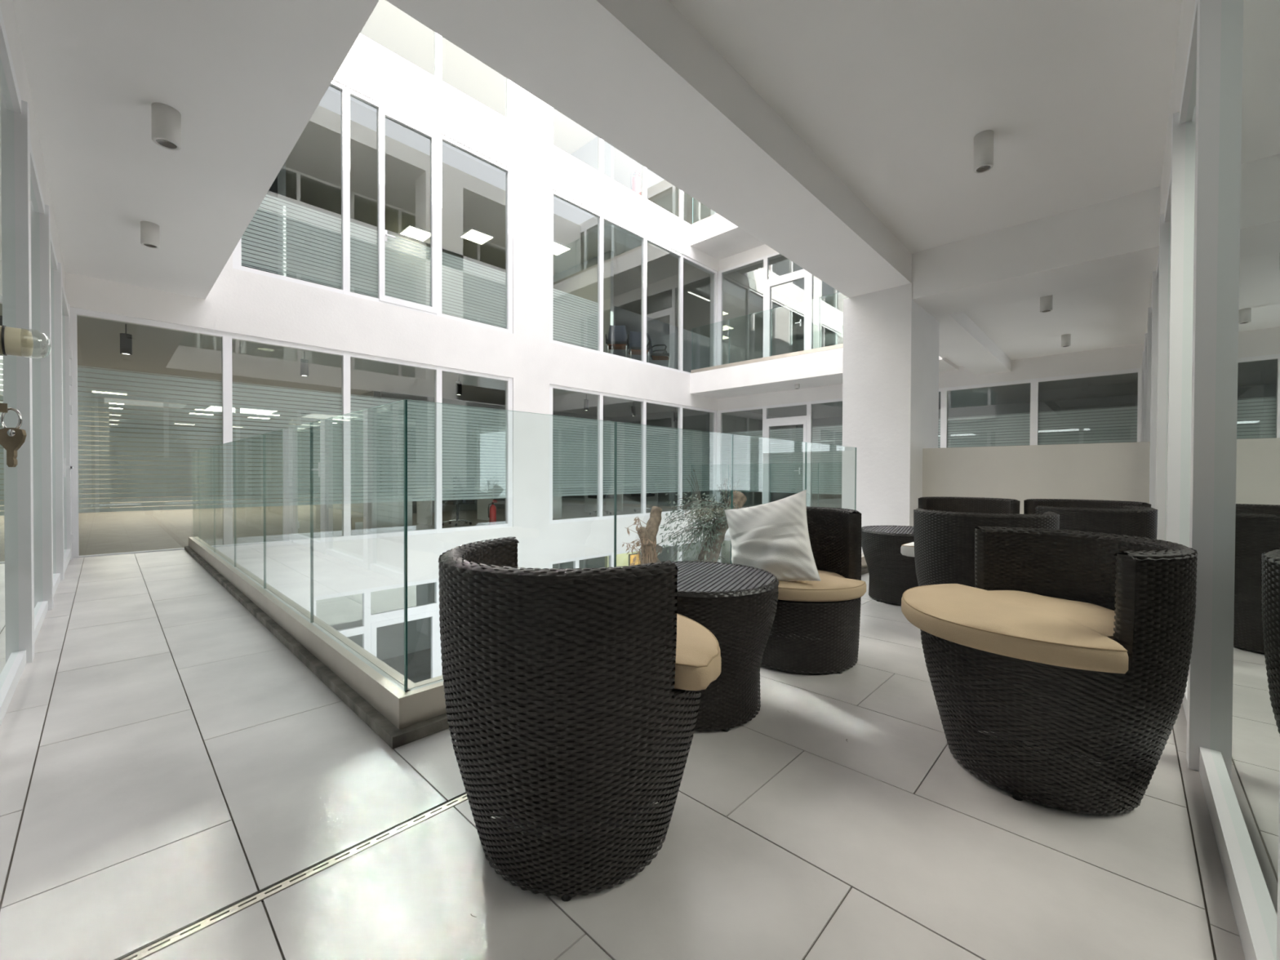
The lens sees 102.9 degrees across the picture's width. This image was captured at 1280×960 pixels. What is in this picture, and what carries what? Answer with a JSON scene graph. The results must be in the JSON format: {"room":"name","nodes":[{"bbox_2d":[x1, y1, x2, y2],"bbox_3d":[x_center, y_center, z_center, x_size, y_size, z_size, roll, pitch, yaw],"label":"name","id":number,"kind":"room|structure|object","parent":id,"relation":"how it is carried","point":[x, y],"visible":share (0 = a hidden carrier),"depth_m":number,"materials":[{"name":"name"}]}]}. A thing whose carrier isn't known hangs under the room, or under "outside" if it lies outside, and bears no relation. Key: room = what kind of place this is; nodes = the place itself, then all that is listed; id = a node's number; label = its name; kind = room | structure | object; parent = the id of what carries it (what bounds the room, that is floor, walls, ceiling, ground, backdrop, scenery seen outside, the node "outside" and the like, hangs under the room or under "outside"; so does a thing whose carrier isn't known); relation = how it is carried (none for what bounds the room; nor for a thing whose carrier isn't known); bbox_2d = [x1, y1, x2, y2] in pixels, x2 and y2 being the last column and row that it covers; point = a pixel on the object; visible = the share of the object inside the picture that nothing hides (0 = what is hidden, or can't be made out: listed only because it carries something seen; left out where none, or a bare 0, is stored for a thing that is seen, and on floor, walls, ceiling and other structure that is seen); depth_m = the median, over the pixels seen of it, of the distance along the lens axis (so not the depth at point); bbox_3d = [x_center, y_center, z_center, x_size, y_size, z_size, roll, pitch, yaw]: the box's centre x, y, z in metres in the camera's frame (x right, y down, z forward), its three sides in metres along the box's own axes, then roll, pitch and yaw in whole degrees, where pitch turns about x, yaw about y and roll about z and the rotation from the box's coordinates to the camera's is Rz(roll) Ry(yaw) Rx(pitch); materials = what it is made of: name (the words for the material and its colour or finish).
{"room":"office atrium lounge","nodes":[
{"label":"office atrium lounge","id":0,"kind":"room"},
{"bbox_2d":[0,0,66,294],"bbox_3d":[-3.357,-0.666,2.574,9.425,4.455,0.300,1,1,44],"label":"wall","id":1,"kind":"structure","parent":0,"point":[7,9],"depth_m":3.08,"materials":[{"name":"white paint"}]},
{"bbox_2d":[0,6,71,726],"bbox_3d":[-3.353,-0.506,2.766,9.110,2.930,0.082,1,1,44],"label":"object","id":2,"kind":"structure","parent":1,"relation":"in","point":[32,558],"depth_m":2.67,"materials":[{"name":"white metal"}]},
{"bbox_2d":[62,279,73,573],"bbox_3d":[-5.986,-0.521,5.330,1.530,2.830,0.120,1,1,44],"label":"door","id":3,"kind":"structure","parent":2,"relation":"attached to","point":[66,352],"depth_m":5.77,"materials":[{"name":"white metal"}]},
{"bbox_2d":[77,0,710,508],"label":"windows","id":4,"kind":"structure","parent":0,"point":[473,193],"depth_m":12.48,"materials":[{"name":"beige"}]},
{"bbox_2d":[399,224,430,241],"bbox_3d":[-5.926,-6.545,13.548,0.660,0.034,0.660,1,1,44],"label":"panel light","id":5,"kind":"object","parent":4,"relation":"attached to","point":[411,231],"visible":0.86,"depth_m":13.49,"materials":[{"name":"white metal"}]},
{"bbox_2d":[459,227,494,244],"bbox_3d":[-4.381,-6.541,13.719,0.660,0.034,0.660,1,1,44],"label":"panel light","id":6,"kind":"object","parent":4,"relation":"attached to","point":[474,235],"visible":1,"depth_m":13.67,"materials":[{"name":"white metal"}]},
{"bbox_2d":[553,240,571,255],"bbox_3d":[-2.403,-6.541,14.403,0.660,0.034,0.660,1,1,44],"label":"panel light","id":7,"kind":"object","parent":4,"relation":"attached to","point":[558,248],"visible":0.57,"depth_m":14.38,"materials":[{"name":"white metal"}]},
{"bbox_2d":[382,648,444,683],"bbox_3d":[0.908,5.034,6.768,21.925,0.400,25.000,1,1,44],"label":"ground","id":8,"kind":"structure","parent":0,"point":[421,653],"depth_m":13.09,"materials":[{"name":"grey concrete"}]},
{"bbox_2d":[622,506,662,565],"bbox_3d":[0.075,2.626,8.019,0.421,4.412,0.834,1,1,44],"label":"tree","id":9,"kind":"object","parent":8,"relation":"on","point":[647,535],"visible":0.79,"depth_m":8.02,"materials":[{"name":"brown plant"}]},
{"bbox_2d":[654,468,746,564],"bbox_3d":[1.011,2.330,8.383,1.056,5.028,2.409,1,1,44],"label":"tree","id":10,"kind":"object","parent":8,"relation":"on","point":[714,532],"visible":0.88,"depth_m":8.31,"materials":[{"name":"green plant"}]},
{"bbox_2d":[65,35,796,610],"bbox_3d":[-0.486,-3.132,12.600,0.300,16.400,18.800,1,1,44],"label":"wall","id":11,"kind":"structure","parent":0,"point":[241,302],"depth_m":10.23,"materials":[{"name":"white paint"}]},
{"bbox_2d":[70,306,512,558],"bbox_3d":[-4.662,-0.538,8.136,0.094,2.995,5.980,1,1,44],"label":"window","id":12,"kind":"structure","parent":11,"relation":"in","point":[431,472],"depth_m":7.60,"materials":[{"name":"clear glass"}]},
{"bbox_2d":[232,80,512,333],"bbox_3d":[-4.115,-4.564,8.654,0.094,3.280,4.435,1,1,44],"label":"window","id":13,"kind":"structure","parent":11,"relation":"in","point":[345,249],"depth_m":8.15,"materials":[{"name":"white metal"}]},
{"bbox_2d":[377,106,436,313],"bbox_3d":[-3.956,-4.555,8.747,0.135,3.180,0.970,1,1,44],"label":"window frame","id":14,"kind":"structure","parent":13,"relation":"attached to","point":[382,112],"depth_m":8.76,"materials":[{"name":"white metal"}]},
{"bbox_2d":[308,577,442,676],"bbox_3d":[-3.836,3.278,9.057,0.094,3.030,3.545,1,1,44],"label":"window","id":15,"kind":"structure","parent":11,"relation":"in","point":[364,629],"depth_m":8.34,"materials":[{"name":"white metal"}]},
{"bbox_2d":[370,602,437,678],"bbox_3d":[-4.032,3.280,8.778,0.135,3.030,1.110,1,1,44],"label":"door","id":16,"kind":"structure","parent":11,"relation":"in","point":[395,616],"depth_m":8.87,"materials":[{"name":"white metal"}]},
{"bbox_2d":[358,31,512,124],"bbox_3d":[-4.101,-8.544,8.613,0.094,2.920,4.435,1,1,44],"label":"window","id":17,"kind":"structure","parent":11,"relation":"in","point":[437,38],"depth_m":9.12,"materials":[{"name":"white metal"}]},
{"bbox_2d":[549,538,702,568],"bbox_3d":[0.133,3.249,13.221,0.094,3.030,6.170,1,1,44],"label":"window","id":18,"kind":"structure","parent":11,"relation":"in","point":[575,561],"depth_m":12.17,"materials":[{"name":"white metal"}]},
{"bbox_2d":[549,383,716,524],"bbox_3d":[0.147,-0.573,13.181,0.094,2.995,6.170,1,1,44],"label":"window","id":19,"kind":"structure","parent":11,"relation":"in","point":[596,456],"depth_m":12.62,"materials":[{"name":"white metal"}]},
{"bbox_2d":[549,188,717,374],"bbox_3d":[0.161,-4.596,13.139,0.094,3.280,6.170,1,1,44],"label":"window","id":20,"kind":"structure","parent":11,"relation":"in","point":[599,316],"depth_m":11.95,"materials":[{"name":"white metal"}]},
{"bbox_2d":[550,106,716,226],"bbox_3d":[0.175,-8.575,13.098,0.094,2.920,6.170,1,1,44],"label":"window","id":21,"kind":"structure","parent":11,"relation":"in","point":[600,171],"depth_m":12.17,"materials":[{"name":"white metal"}]},
{"bbox_2d":[78,493,841,683],"bbox_3d":[-5.156,-1.094,14.578,38.400,12.050,26.000,1,1,44],"label":"floor","id":22,"kind":"structure","parent":0,"point":[101,532],"depth_m":10.59,"materials":[{"name":"grey tile"}]},
{"bbox_2d":[287,489,328,531],"bbox_3d":[-6.260,0.537,8.804,0.700,0.740,1.400,1,1,44],"label":"desk","id":23,"kind":"object","parent":22,"relation":"on","point":[322,510],"visible":0.31,"depth_m":9.21,"materials":[{"name":"white laminate"}]},
{"bbox_2d":[351,516,365,534],"bbox_3d":[-4.829,0.771,8.712,0.203,0.283,0.224,1,1,44],"label":"carton","id":24,"kind":"object","parent":22,"relation":"on","point":[357,524],"visible":0.81,"depth_m":8.64,"materials":[{"name":"beige cardboard"}]},
{"bbox_2d":[363,494,412,531],"bbox_3d":[-4.623,0.597,9.377,0.420,0.620,0.710,1,1,44],"label":"base cabinet","id":25,"kind":"object","parent":22,"relation":"on","point":[382,516],"visible":0.71,"depth_m":9.18,"materials":[{"name":"white laminate"}]},
{"bbox_2d":[416,486,493,525],"bbox_3d":[-3.904,0.524,10.841,0.700,0.740,1.400,1,1,44],"label":"desk","id":26,"kind":"object","parent":22,"relation":"on","point":[424,508],"visible":0.43,"depth_m":10.51,"materials":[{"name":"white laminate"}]},
{"bbox_2d":[442,477,475,525],"bbox_3d":[-3.692,0.410,10.290,0.555,0.980,0.561,1,1,39],"label":"swivel chair","id":27,"kind":"object","parent":22,"relation":"on","point":[457,502],"visible":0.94,"depth_m":10.15,"materials":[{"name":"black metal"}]},
{"bbox_2d":[488,500,497,524],"bbox_3d":[-2.984,0.657,10.330,0.168,0.491,0.143,0,1,-7],"label":"fire extinguisher","id":28,"kind":"object","parent":22,"relation":"on","point":[492,510],"visible":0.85,"depth_m":10.28,"materials":[{"name":"red metal"}]},
{"bbox_2d":[552,496,561,518],"bbox_3d":[-2.094,0.578,12.030,0.420,0.620,0.320,1,1,44],"label":"base cabinet","id":29,"kind":"object","parent":22,"relation":"on","point":[557,500],"visible":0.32,"depth_m":11.90,"materials":[{"name":"white laminate"}]},
{"bbox_2d":[552,484,596,512],"bbox_3d":[-1.769,0.507,13.226,0.700,0.740,1.500,1,1,44],"label":"desk","id":30,"kind":"object","parent":22,"relation":"on","point":[590,504],"visible":0.17,"depth_m":13.78,"materials":[{"name":"white laminate"}]},
{"bbox_2d":[587,477,613,515],"bbox_3d":[-1.010,0.391,13.059,0.561,0.980,0.555,0,1,-36],"label":"swivel chair","id":31,"kind":"object","parent":22,"relation":"on","point":[594,496],"visible":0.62,"depth_m":12.91,"materials":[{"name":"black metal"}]},
{"bbox_2d":[605,484,657,511],"bbox_3d":[-0.216,0.496,14.854,0.700,0.740,1.500,1,1,44],"label":"desk","id":32,"kind":"object","parent":22,"relation":"on","point":[651,501],"visible":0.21,"depth_m":14.47,"materials":[{"name":"white laminate"}]},
{"bbox_2d":[631,481,654,511],"bbox_3d":[0.068,0.383,14.233,0.555,0.980,0.561,1,1,34],"label":"swivel chair","id":33,"kind":"object","parent":22,"relation":"on","point":[638,494],"visible":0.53,"depth_m":14.09,"materials":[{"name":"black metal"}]},
{"bbox_2d":[646,333,670,367],"bbox_3d":[0.512,-3.568,14.495,0.680,1.120,0.623,0,1,4],"label":"office chair","id":34,"kind":"object","parent":22,"relation":"on","point":[655,356],"visible":0.75,"depth_m":14.27,"materials":[{"name":"grey"}]},
{"bbox_2d":[12,0,1182,366],"bbox_3d":[1.147,-2.661,7.488,9.124,0.535,13.050,1,1,44],"label":"ceiling","id":35,"kind":"structure","parent":0,"point":[894,97],"depth_m":3.51,"materials":[{"name":"paint"}]},
{"bbox_2d":[140,221,159,248],"bbox_3d":[-4.573,-2.286,4.765,0.130,0.200,0.130,1,1,44],"label":"recessed light","id":36,"kind":"object","parent":35,"relation":"in","point":[149,231],"visible":1,"depth_m":4.72,"materials":[{"name":"white metal"}]},
{"bbox_2d":[151,102,181,151],"bbox_3d":[-3.031,-2.257,3.267,0.140,0.215,0.140,1,1,44],"label":"recessed light","id":37,"kind":"object","parent":35,"relation":"in","point":[166,120],"visible":1,"depth_m":3.22,"materials":[{"name":"white metal"}]},
{"bbox_2d":[386,0,948,357],"bbox_3d":[2.616,-2.640,6.005,0.750,0.534,10.450,1,1,44],"label":"beam","id":38,"kind":"structure","parent":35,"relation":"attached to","point":[637,75],"depth_m":3.33,"materials":[{"name":"paint"}]},
{"bbox_2d":[934,311,1011,375],"bbox_3d":[5.601,-2.316,8.771,0.600,0.230,5.049,1,1,44],"label":"beam","id":39,"kind":"structure","parent":35,"relation":"attached to","point":[961,339],"depth_m":8.52,"materials":[{"name":"paint"}]},
{"bbox_2d":[973,129,993,173],"bbox_3d":[2.706,-2.581,4.020,0.132,0.262,0.132,1,1,44],"label":"ceiling lamp","id":40,"kind":"object","parent":35,"relation":"in","point":[983,162],"visible":1,"depth_m":3.97,"materials":[{"name":"white metal"}]},
{"bbox_2d":[1040,294,1053,312],"bbox_3d":[5.320,-2.310,6.684,0.132,0.200,0.132,1,1,44],"label":"ceiling lamp","id":41,"kind":"object","parent":35,"relation":"in","point":[1046,302],"visible":0.88,"depth_m":6.64,"materials":[{"name":"white metal"}]},
{"bbox_2d":[1061,333,1071,346],"bbox_3d":[7.120,-2.328,8.532,0.125,0.190,0.125,1,1,44],"label":"ceiling lamp","id":42,"kind":"object","parent":35,"relation":"in","point":[1065,339],"visible":1,"depth_m":8.49,"materials":[{"name":"white"}]},
{"bbox_2d":[77,255,1137,434],"bbox_3d":[-5.145,-4.034,14.548,38.400,11.470,26.000,1,1,44],"label":"ceiling","id":43,"kind":"structure","parent":0,"point":[155,350],"depth_m":11.18,"materials":[{"name":"grey paint"}]},
{"bbox_2d":[120,324,132,355],"bbox_3d":[-7.085,-1.941,7.034,0.120,0.415,0.120,1,1,44],"label":"pendant spot","id":44,"kind":"object","parent":43,"relation":"hanging from","point":[126,340],"visible":1,"depth_m":7.00,"materials":[{"name":"black metal"}]},
{"bbox_2d":[193,408,221,411],"bbox_3d":[-13.896,-2.252,16.408,0.360,0.034,0.660,1,1,44],"label":"recessed light","id":45,"kind":"object","parent":43,"relation":"in","point":[193,409],"visible":0.5,"depth_m":16.34,"materials":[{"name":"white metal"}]},
{"bbox_2d":[300,351,308,376],"bbox_3d":[-5.630,-1.951,8.561,0.120,0.415,0.120,1,1,44],"label":"pendant spot","id":46,"kind":"object","parent":43,"relation":"hanging from","point":[304,362],"visible":1,"depth_m":8.52,"materials":[{"name":"grey metal"}]},
{"bbox_2d":[455,374,462,395],"bbox_3d":[-3.742,-1.965,10.541,0.120,0.415,0.120,1,1,44],"label":"pendant spot","id":47,"kind":"object","parent":43,"relation":"hanging from","point":[458,384],"visible":1,"depth_m":10.50,"materials":[{"name":"black metal"}]},
{"bbox_2d":[583,394,588,410],"bbox_3d":[-1.370,-1.982,13.030,0.120,0.415,0.120,1,1,44],"label":"pendant spot","id":48,"kind":"object","parent":43,"relation":"hanging from","point":[585,401],"visible":1,"depth_m":12.98,"materials":[{"name":"black plastic"}]},
{"bbox_2d":[631,405,635,416],"bbox_3d":[-0.186,-1.991,14.272,0.120,0.415,0.120,1,1,44],"label":"pendant spot","id":49,"kind":"object","parent":43,"relation":"hanging from","point":[633,408],"visible":1,"depth_m":14.22,"materials":[{"name":"black plastic"}]},
{"bbox_2d":[673,408,677,421],"bbox_3d":[1.091,-2.000,15.611,0.120,0.415,0.120,1,1,44],"label":"pendant spot","id":50,"kind":"object","parent":43,"relation":"hanging from","point":[675,414],"visible":0.98,"depth_m":15.56,"materials":[{"name":"black plastic"}]},
{"bbox_2d":[757,267,775,278],"bbox_3d":[3.832,-6.290,15.093,0.080,0.506,1.200,1,1,44],"label":"tube light","id":51,"kind":"object","parent":43,"relation":"hanging from","point":[760,269],"visible":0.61,"depth_m":15.01,"materials":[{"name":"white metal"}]},
{"bbox_2d":[604,324,629,357],"bbox_3d":[-0.591,-3.560,13.333,0.623,1.120,0.680,0,1,-1],"label":"office chair","id":52,"kind":"object","parent":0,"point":[617,339],"visible":0.8,"depth_m":13.50,"materials":[{"name":"grey fabric"}]},
{"bbox_2d":[0,549,1245,959],"bbox_3d":[1.133,1.226,7.529,9.125,0.600,13.050,1,1,44],"label":"floor","id":53,"kind":"structure","parent":0,"point":[167,762],"depth_m":1.44,"materials":[{"name":"grey tile"}]},
{"bbox_2d":[120,793,467,959],"bbox_3d":[-0.572,0.985,1.554,0.036,0.006,2.066,1,1,44],"label":"linear drain","id":54,"kind":"object","parent":53,"relation":"on","point":[191,930],"visible":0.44,"depth_m":1.24,"materials":[{"name":"metal"}]},
{"bbox_2d":[184,399,868,749],"bbox_3d":[-1.357,0.285,6.433,6.995,1.287,6.003,1,1,44],"label":"glass railing","id":55,"kind":"object","parent":53,"relation":"on","point":[240,537],"visible":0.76,"depth_m":3.33,"materials":[{"name":"glass"}]},
{"bbox_2d":[438,536,701,901],"bbox_3d":[-0.182,0.587,1.441,0.730,0.795,0.719,1,1,44],"label":"wicker chair","id":56,"kind":"object","parent":53,"relation":"on","point":[562,703],"visible":0.99,"depth_m":1.14,"materials":[{"name":"wicker"}]},
{"bbox_2d":[671,613,721,690],"bbox_3d":[-0.127,0.463,1.495,0.683,0.092,0.682,0,1,-2],"label":"seat cushion","id":57,"kind":"object","parent":56,"relation":"on","point":[698,652],"visible":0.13,"depth_m":1.28,"materials":[{"name":"beige fabric"}]},
{"bbox_2d":[635,560,778,732],"bbox_3d":[0.246,0.694,2.244,0.702,0.567,0.702,0,1,5],"label":"table","id":58,"kind":"object","parent":53,"relation":"on","point":[737,603],"visible":0.49,"depth_m":1.98,"materials":[{"name":"wicker"}]},
{"bbox_2d":[737,506,862,674],"bbox_3d":[0.871,0.568,2.857,0.675,0.811,0.675,0,1,-36],"label":"wicker chair","id":59,"kind":"object","parent":53,"relation":"on","point":[829,630],"visible":0.43,"depth_m":2.58,"materials":[{"name":"wicker"}]},
{"bbox_2d":[777,569,866,601],"bbox_3d":[0.851,0.561,2.807,0.616,0.092,0.614,0,1,-23],"label":"seat cushion","id":60,"kind":"object","parent":59,"relation":"on","point":[833,587],"visible":0.47,"depth_m":2.56,"materials":[{"name":"beige fabric"}]},
{"bbox_2d":[724,489,821,581],"bbox_3d":[0.693,0.339,2.767,0.609,0.578,0.240,1,1,40],"label":"throw pillow","id":61,"kind":"object","parent":60,"relation":"on","point":[772,537],"visible":0.84,"depth_m":2.70,"materials":[{"name":"white fabric"}]},
{"bbox_2d":[861,524,918,604],"bbox_3d":[2.155,0.682,4.126,0.702,0.567,0.702,0,1,-19],"label":"table","id":62,"kind":"object","parent":53,"relation":"on","point":[891,573],"visible":0.57,"depth_m":3.95,"materials":[{"name":"wicker"}]},
{"bbox_2d":[841,283,939,553],"bbox_3d":[3.396,1.381,6.927,0.825,7.520,1.260,1,1,44],"label":"column","id":63,"kind":"structure","parent":53,"relation":"on","point":[891,363],"depth_m":6.44,"materials":[{"name":"paint"}]},
{"bbox_2d":[918,496,1020,514],"bbox_3d":[2.966,0.565,4.642,0.781,0.795,0.765,1,1,38],"label":"wicker chair","id":64,"kind":"object","parent":53,"relation":"on","point":[966,504],"visible":0.27,"depth_m":4.86,"materials":[{"name":"wicker"}]},
{"bbox_2d":[913,508,1059,587],"bbox_3d":[2.062,0.578,3.087,0.730,0.795,0.719,0,1,22],"label":"wicker chair","id":65,"kind":"object","parent":53,"relation":"on","point":[944,541],"visible":0.35,"depth_m":2.89,"materials":[{"name":"wicker"}]},
{"bbox_2d":[900,542,915,556],"bbox_3d":[2.101,0.452,3.208,0.702,0.092,0.706,0,1,-28],"label":"seat cushion","id":66,"kind":"object","parent":65,"relation":"on","point":[906,549],"visible":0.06,"depth_m":3.31,"materials":[{"name":"white fabric"}]},
{"bbox_2d":[920,526,1197,815],"bbox_3d":[1.359,0.589,1.738,0.719,0.795,0.730,0,1,4],"label":"wicker chair","id":67,"kind":"object","parent":53,"relation":"on","point":[1123,722],"visible":0.9,"depth_m":1.49,"materials":[{"name":"wicker"}]},
{"bbox_2d":[901,583,1128,673],"bbox_3d":[1.248,0.465,1.751,0.682,0.091,0.685,0,1,-39],"label":"seat cushion","id":68,"kind":"object","parent":67,"relation":"on","point":[1018,624],"visible":0.8,"depth_m":1.56,"materials":[{"name":"beige fabric"}]},
{"bbox_2d":[1023,498,1151,514],"bbox_3d":[3.676,0.572,4.240,0.783,0.795,0.803,0,1,-40],"label":"wicker chair","id":69,"kind":"object","parent":53,"relation":"on","point":[1029,504],"visible":0.14,"depth_m":4.50,"materials":[{"name":"wicker"}]},
{"bbox_2d":[1034,505,1157,540],"bbox_3d":[3.099,0.577,3.566,0.730,0.795,0.719,0,1,-5],"label":"wicker chair","id":70,"kind":"object","parent":53,"relation":"on","point":[1133,521],"visible":0.35,"depth_m":3.25,"materials":[{"name":"wicker"}]},
{"bbox_2d":[604,551,640,568],"bbox_3d":[-0.421,3.245,14.896,0.100,3.000,1.550,1,1,44],"label":"wall","id":71,"kind":"structure","parent":0,"point":[622,559],"depth_m":14.69,"materials":[{"name":"beige"}]},
{"bbox_2d":[628,552,640,566],"bbox_3d":[-0.152,2.464,15.055,0.034,0.600,0.480,1,1,44],"label":"poster","id":72,"kind":"object","parent":71,"relation":"attached to","point":[631,557],"visible":0.54,"depth_m":15.00,"materials":[{"name":"yellow paper"}]},
{"bbox_2d":[630,554,639,565],"bbox_3d":[-0.141,2.464,15.045,0.004,0.540,0.420,1,1,44],"label":"print","id":73,"kind":"object","parent":72,"relation":"attached to","point":[632,556],"depth_m":15.03},
{"bbox_2d":[630,169,640,195],"bbox_3d":[-0.107,-7.640,13.478,0.380,1.079,0.760,1,1,44],"label":"fire extinguisher","id":74,"kind":"object","parent":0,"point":[635,183],"visible":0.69,"depth_m":13.37,"materials":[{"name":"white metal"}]},
{"bbox_2d":[626,331,650,362],"bbox_3d":[-0.044,-3.564,13.912,0.623,1.120,0.680,0,1,-6],"label":"office chair","id":75,"kind":"object","parent":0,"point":[634,343],"visible":0.55,"depth_m":14.07,"materials":[{"name":"grey fabric"}]},
{"bbox_2d":[241,136,1137,660],"bbox_3d":[-5.150,-2.619,14.562,38.400,15.300,26.400,1,1,44],"label":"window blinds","id":76,"kind":"structure","parent":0,"point":[580,280],"depth_m":15.01,"materials":[{"name":"grey plastic"}]},
{"bbox_2d":[688,215,958,535],"bbox_3d":[4.148,-2.792,12.701,6.274,8.550,1.359,1,1,44],"label":"ceiling","id":77,"kind":"structure","parent":0,"point":[717,237],"depth_m":13.35,"materials":[{"name":"white paint"}]},
{"bbox_2d":[691,213,719,226],"bbox_3d":[3.724,-7.688,12.202,6.195,1.250,0.090,1,1,44],"label":"glass railing","id":78,"kind":"object","parent":77,"relation":"on","point":[717,214],"visible":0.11,"depth_m":14.02,"materials":[{"name":"glass"}]},
{"bbox_2d":[690,462,818,511],"bbox_3d":[3.696,0.243,12.284,6.195,1.287,0.090,1,1,44],"label":"glass railing","id":79,"kind":"object","parent":77,"relation":"on","point":[798,463],"visible":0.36,"depth_m":12.71,"materials":[{"name":"glass"}]},
{"bbox_2d":[690,292,843,373],"bbox_3d":[3.709,-3.604,12.244,6.195,1.260,0.090,1,1,44],"label":"glass railing","id":80,"kind":"object","parent":77,"relation":"on","point":[841,345],"visible":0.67,"depth_m":12.68,"materials":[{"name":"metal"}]},
{"bbox_2d":[794,383,799,389],"bbox_3d":[3.958,-2.354,12.859,0.120,0.110,0.120,1,1,44],"label":"recessed light","id":81,"kind":"object","parent":77,"relation":"in","point":[797,385],"visible":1,"depth_m":12.81,"materials":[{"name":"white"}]},
{"bbox_2d":[717,244,1143,537],"bbox_3d":[5.787,-2.357,12.289,9.825,14.900,0.300,1,1,44],"label":"wall","id":82,"kind":"structure","parent":0,"point":[1129,357],"depth_m":10.60,"materials":[{"name":"white paint"}]},
{"bbox_2d":[717,537,730,563],"bbox_3d":[5.656,3.279,12.264,9.170,3.030,0.094,1,1,44],"label":"window","id":83,"kind":"structure","parent":82,"relation":"in","point":[725,539],"depth_m":15.32,"materials":[{"name":"white metal"}]},
{"bbox_2d":[717,252,813,365],"bbox_3d":[5.684,-4.586,12.182,9.170,3.240,0.094,1,1,44],"label":"window","id":84,"kind":"structure","parent":82,"relation":"in","point":[765,259],"depth_m":14.23,"materials":[{"name":"white metal"}]},
{"bbox_2d":[766,268,807,356],"bbox_3d":[3.952,-4.574,13.764,1.180,3.170,0.135,1,1,44],"label":"door","id":85,"kind":"structure","parent":84,"relation":"attached to","point":[802,273],"depth_m":13.78,"materials":[{"name":"white metal"}]},
{"bbox_2d":[716,368,1140,507],"bbox_3d":[5.670,-0.571,12.224,9.170,2.930,0.094,1,1,44],"label":"window","id":86,"kind":"structure","parent":82,"relation":"in","point":[944,422],"depth_m":11.05,"materials":[{"name":"white metal"}]},
{"bbox_2d":[765,415,806,503],"bbox_3d":[3.938,-0.559,13.806,1.180,2.860,0.135,1,1,44],"label":"door","id":87,"kind":"structure","parent":86,"relation":"attached to","point":[793,420],"depth_m":13.86,"materials":[{"name":"clear glass"}]},
{"bbox_2d":[922,441,1150,514],"bbox_3d":[4.415,0.280,5.879,2.075,1.350,0.120,1,1,44],"label":"wall partition","id":88,"kind":"structure","parent":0,"point":[1112,471],"depth_m":5.72,"materials":[{"name":"paint"}]},
{"bbox_2d":[1143,0,1195,351],"bbox_3d":[4.309,-0.654,4.005,0.300,4.455,13.750,1,1,44],"label":"wall","id":89,"kind":"structure","parent":0,"point":[1187,6],"depth_m":3.11,"materials":[{"name":"white paint"}]},
{"bbox_2d":[1139,0,1279,959],"bbox_3d":[4.923,-0.523,4.850,0.096,2.980,11.675,1,1,44],"label":"window","id":90,"kind":"structure","parent":89,"relation":"in","point":[1210,367],"depth_m":1.45,"materials":[{"name":"white metal"}]},
{"bbox_3d":[0.025,-0.487,-0.290,0.094,2.980,0.180,1,1,44],"label":"window","id":91,"kind":"structure","parent":89,"relation":"in","visible":0},
{"bbox_2d":[0,324,50,358],"bbox_3d":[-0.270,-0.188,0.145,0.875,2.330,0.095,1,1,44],"label":"door knob","id":92,"kind":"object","parent":91,"relation":"attached to","point":[14,341],"depth_m":0.45,"materials":[{"name":"white metal"}]},
{"bbox_2d":[0,403,26,466],"bbox_3d":[-0.556,-0.039,0.442,0.036,0.055,0.016,0,1,-31],"label":"key","id":93,"kind":"object","parent":92,"relation":"hanging from","point":[11,439],"visible":1,"depth_m":0.45,"materials":[{"name":"metal"}]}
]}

